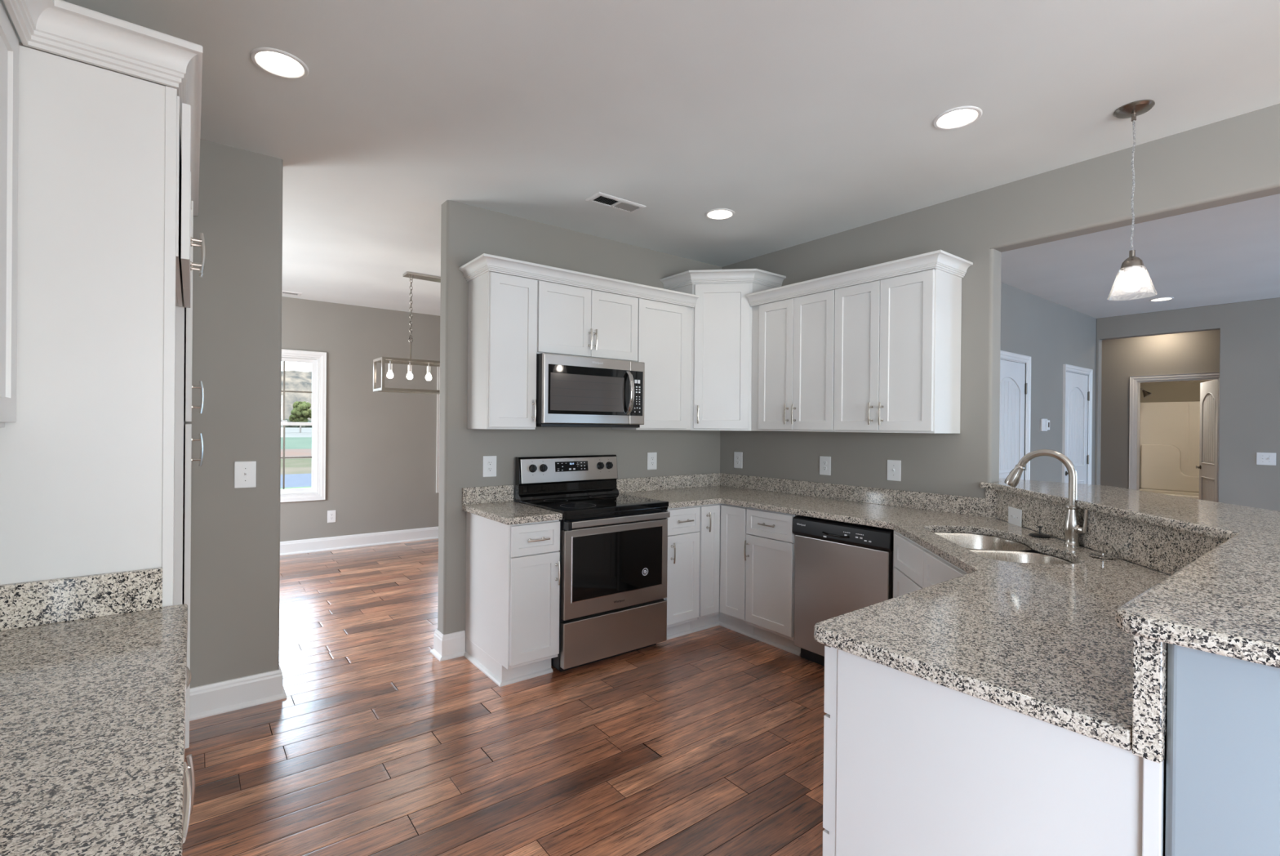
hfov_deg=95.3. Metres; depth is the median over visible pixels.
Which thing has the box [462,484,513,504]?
backsplash
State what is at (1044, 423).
thermostat
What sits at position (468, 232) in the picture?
wall
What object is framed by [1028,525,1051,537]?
strainer
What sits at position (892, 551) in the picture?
tub
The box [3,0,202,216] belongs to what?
crown molding
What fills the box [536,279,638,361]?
upper cabinet
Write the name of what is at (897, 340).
upper cabinet
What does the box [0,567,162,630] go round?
backsplash
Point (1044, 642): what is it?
countertop
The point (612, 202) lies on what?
ceiling vent
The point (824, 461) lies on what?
wall outlet
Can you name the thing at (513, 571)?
base cabinet
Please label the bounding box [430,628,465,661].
baseboard
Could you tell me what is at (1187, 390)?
wall
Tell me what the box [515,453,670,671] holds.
range
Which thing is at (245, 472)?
light switch
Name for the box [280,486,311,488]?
lawn
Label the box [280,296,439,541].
wall
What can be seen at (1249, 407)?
wall
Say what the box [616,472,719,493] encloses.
backsplash
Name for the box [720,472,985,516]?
backsplash
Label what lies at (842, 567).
dishwasher
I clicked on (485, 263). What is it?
crown molding
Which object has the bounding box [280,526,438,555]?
baseboard
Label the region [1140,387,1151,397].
shower head
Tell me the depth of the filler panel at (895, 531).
3.02 m
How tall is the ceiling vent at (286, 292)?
0.008 m
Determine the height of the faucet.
0.403 m
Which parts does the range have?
knob, knob, control panel, knob, knob, storage drawer, oven door, oven handle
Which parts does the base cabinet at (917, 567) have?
door, drawer, drawer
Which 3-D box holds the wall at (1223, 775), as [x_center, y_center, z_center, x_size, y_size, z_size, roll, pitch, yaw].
[1.703,0.873,1.957,0.677,1.072,2.749,1,0,26]
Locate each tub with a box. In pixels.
[892,551,893,597]
[1138,488,1199,498]
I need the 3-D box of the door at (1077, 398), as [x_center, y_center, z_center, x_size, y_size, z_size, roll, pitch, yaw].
[4.910,0.370,6.605,0.906,2.116,0.188,0,0,-38]
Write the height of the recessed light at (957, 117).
0.097 m
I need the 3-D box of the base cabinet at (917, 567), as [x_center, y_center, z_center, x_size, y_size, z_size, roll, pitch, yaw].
[1.372,0.967,2.527,0.358,0.877,0.905,1,0,7]
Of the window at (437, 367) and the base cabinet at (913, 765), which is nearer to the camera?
the base cabinet at (913, 765)
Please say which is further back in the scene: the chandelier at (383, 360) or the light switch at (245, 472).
the chandelier at (383, 360)
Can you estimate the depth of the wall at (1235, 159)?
3.28 m
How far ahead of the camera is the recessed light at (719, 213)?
3.73 m
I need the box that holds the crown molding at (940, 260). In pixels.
[746,249,973,306]
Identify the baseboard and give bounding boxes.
[189,665,286,720]
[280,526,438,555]
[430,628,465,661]
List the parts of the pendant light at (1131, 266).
bulb, lamp shade, cord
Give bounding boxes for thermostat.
[1040,418,1049,431]
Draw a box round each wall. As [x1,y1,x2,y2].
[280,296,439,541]
[437,200,721,634]
[720,103,1279,497]
[995,517,1279,855]
[1000,282,1096,484]
[1094,297,1279,511]
[1100,329,1220,488]
[1140,379,1212,402]
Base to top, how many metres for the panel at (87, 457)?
2.282 m
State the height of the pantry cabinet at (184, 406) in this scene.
2.300 m
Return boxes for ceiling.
[0,0,1279,318]
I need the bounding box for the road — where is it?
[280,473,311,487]
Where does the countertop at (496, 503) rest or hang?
on the base cabinet at (513, 571)
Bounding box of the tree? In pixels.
[288,400,311,432]
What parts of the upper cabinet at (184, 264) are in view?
frame, door, door, handle, handle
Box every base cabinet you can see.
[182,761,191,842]
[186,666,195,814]
[463,511,559,686]
[663,505,700,639]
[690,502,754,637]
[744,506,800,655]
[822,644,1166,855]
[893,531,968,597]
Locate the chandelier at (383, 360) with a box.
[373,271,440,394]
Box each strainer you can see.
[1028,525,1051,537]
[1088,544,1117,558]
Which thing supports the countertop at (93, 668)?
on the base cabinet
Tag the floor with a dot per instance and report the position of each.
(709, 741)
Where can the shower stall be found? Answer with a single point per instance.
(1170, 431)
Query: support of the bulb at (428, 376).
attached to the chandelier at (383, 360)
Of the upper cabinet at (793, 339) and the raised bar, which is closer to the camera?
the raised bar
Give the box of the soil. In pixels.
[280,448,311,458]
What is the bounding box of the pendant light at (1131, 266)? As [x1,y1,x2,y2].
[1106,99,1157,299]
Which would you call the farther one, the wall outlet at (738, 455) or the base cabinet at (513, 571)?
the wall outlet at (738, 455)
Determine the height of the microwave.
0.437 m
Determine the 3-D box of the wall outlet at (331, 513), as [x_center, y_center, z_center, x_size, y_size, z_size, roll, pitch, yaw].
[-3.426,0.982,6.480,0.085,0.135,0.009,0,0,-38]
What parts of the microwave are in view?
door glass, door handle, keypad glass, control panel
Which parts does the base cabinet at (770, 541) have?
handle, handle, door, drawer, shoe moulding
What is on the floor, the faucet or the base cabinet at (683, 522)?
the base cabinet at (683, 522)
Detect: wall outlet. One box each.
[327,510,336,522]
[482,455,496,476]
[647,452,657,469]
[733,451,742,467]
[819,455,831,475]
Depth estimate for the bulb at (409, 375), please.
5.19 m
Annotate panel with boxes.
[0,44,177,606]
[893,529,896,597]
[1142,757,1164,855]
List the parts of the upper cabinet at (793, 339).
door, handle, handle, door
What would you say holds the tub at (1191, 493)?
in the shower stall
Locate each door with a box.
[999,350,1031,479]
[1062,364,1093,484]
[1128,372,1219,502]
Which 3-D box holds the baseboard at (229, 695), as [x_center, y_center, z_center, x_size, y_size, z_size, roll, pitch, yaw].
[-2.438,1.298,2.595,1.472,0.144,0.180,0,0,-38]
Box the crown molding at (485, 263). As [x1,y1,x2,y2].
[458,253,699,307]
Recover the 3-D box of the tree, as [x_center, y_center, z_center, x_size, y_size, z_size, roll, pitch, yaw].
[-67.512,-2.179,116.314,4.312,6.309,4.520,0,0,-38]
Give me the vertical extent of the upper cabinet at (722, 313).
1.160 m
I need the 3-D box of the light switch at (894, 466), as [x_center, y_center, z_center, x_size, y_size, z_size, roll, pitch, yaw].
[1.599,0.267,3.678,0.018,0.131,0.090,0,0,-38]
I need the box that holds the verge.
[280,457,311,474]
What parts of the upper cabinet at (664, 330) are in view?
door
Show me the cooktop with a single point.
(573, 506)
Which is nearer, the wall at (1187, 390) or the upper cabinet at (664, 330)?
the upper cabinet at (664, 330)
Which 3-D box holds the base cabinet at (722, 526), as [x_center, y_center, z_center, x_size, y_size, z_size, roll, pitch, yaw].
[0.606,0.956,4.312,0.808,0.877,0.856,0,0,-38]
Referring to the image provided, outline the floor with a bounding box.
[182,537,826,855]
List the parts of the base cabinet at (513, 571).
shoe moulding, door, drawer, handle, handle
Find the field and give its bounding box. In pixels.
[280,426,311,436]
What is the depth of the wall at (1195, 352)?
7.59 m
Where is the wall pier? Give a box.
[183,138,283,687]
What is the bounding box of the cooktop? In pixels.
[519,493,668,519]
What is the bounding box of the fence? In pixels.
[280,418,311,427]
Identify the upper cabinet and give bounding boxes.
[0,0,18,426]
[18,42,205,307]
[466,271,537,429]
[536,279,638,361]
[611,297,692,430]
[660,268,786,431]
[751,288,835,431]
[833,268,961,433]
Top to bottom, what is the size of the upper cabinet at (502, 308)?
0.904 m
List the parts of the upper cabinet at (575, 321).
door, handle, handle, door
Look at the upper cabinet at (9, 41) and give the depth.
1.32 m
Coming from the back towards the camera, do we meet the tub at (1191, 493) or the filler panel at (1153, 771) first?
the tub at (1191, 493)
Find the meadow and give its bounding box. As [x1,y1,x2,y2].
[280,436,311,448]
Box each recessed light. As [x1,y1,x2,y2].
[249,47,308,79]
[705,208,734,219]
[933,106,982,129]
[1149,297,1173,301]
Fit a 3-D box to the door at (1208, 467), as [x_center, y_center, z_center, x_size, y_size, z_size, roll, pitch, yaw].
[6.928,0.392,7.448,0.817,2.105,0.890,0,0,-38]
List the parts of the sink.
bowl, bowl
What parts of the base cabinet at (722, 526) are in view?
handle, door, shoe moulding, door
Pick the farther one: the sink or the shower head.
the shower head
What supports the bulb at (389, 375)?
attached to the chandelier at (383, 360)
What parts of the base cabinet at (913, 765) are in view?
drawer, drawer, drawer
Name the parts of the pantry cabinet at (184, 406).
door, door, handle, handle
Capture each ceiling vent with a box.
[281,290,302,295]
[585,191,646,213]
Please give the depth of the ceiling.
2.50 m
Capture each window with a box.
[280,348,326,502]
[435,366,439,492]
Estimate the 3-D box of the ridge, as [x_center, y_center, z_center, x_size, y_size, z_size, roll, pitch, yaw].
[-251.969,-22.914,333.936,663.696,45.038,170.000,0,0,-38]
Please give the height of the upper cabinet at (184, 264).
0.458 m
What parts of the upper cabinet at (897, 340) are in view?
door, handle, handle, door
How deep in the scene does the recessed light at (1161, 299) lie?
5.96 m
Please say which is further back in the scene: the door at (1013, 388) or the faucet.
the door at (1013, 388)
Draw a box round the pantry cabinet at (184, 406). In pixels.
[173,200,204,748]
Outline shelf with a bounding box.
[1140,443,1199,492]
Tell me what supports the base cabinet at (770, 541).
on the floor
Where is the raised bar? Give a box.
[979,478,1279,763]
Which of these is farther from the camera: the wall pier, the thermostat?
the thermostat
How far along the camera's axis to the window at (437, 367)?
7.18 m
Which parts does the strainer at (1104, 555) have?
knob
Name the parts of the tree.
crown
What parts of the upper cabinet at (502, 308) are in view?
door, handle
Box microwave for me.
[536,352,644,426]
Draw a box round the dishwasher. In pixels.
[792,515,893,665]
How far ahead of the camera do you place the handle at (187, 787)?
0.94 m
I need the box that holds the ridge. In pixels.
[280,369,311,421]
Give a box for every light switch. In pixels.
[234,460,256,488]
[887,459,901,480]
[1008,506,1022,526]
[1256,452,1275,465]
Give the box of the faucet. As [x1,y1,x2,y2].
[1004,448,1088,546]
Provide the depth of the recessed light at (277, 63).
2.22 m
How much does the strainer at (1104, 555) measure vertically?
0.048 m
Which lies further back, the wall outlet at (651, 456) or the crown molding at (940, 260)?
the wall outlet at (651, 456)
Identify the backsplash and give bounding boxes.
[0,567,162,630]
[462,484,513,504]
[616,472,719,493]
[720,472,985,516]
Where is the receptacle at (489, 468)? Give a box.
[487,466,492,471]
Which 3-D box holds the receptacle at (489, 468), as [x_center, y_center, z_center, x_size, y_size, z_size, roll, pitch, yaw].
[-0.939,0.260,3.651,0.033,0.027,0.002,0,0,-38]
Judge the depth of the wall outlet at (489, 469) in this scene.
3.65 m
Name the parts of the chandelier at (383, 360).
frame, stem, chain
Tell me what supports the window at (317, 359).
in the wall at (381, 446)
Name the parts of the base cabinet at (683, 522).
handle, shoe moulding, door, drawer, handle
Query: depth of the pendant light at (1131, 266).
2.42 m
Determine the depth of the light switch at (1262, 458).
5.87 m
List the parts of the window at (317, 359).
sash, sash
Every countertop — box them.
[0,567,187,855]
[462,484,562,524]
[616,472,1170,750]
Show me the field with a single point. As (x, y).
(289, 431)
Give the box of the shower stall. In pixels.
[1138,400,1199,498]
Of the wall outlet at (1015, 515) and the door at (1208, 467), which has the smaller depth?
the wall outlet at (1015, 515)
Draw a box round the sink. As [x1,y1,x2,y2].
[933,532,1073,564]
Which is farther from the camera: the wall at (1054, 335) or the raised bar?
the wall at (1054, 335)
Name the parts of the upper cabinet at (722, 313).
handle, door, crown moulding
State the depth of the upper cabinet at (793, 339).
3.90 m
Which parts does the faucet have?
spout, lever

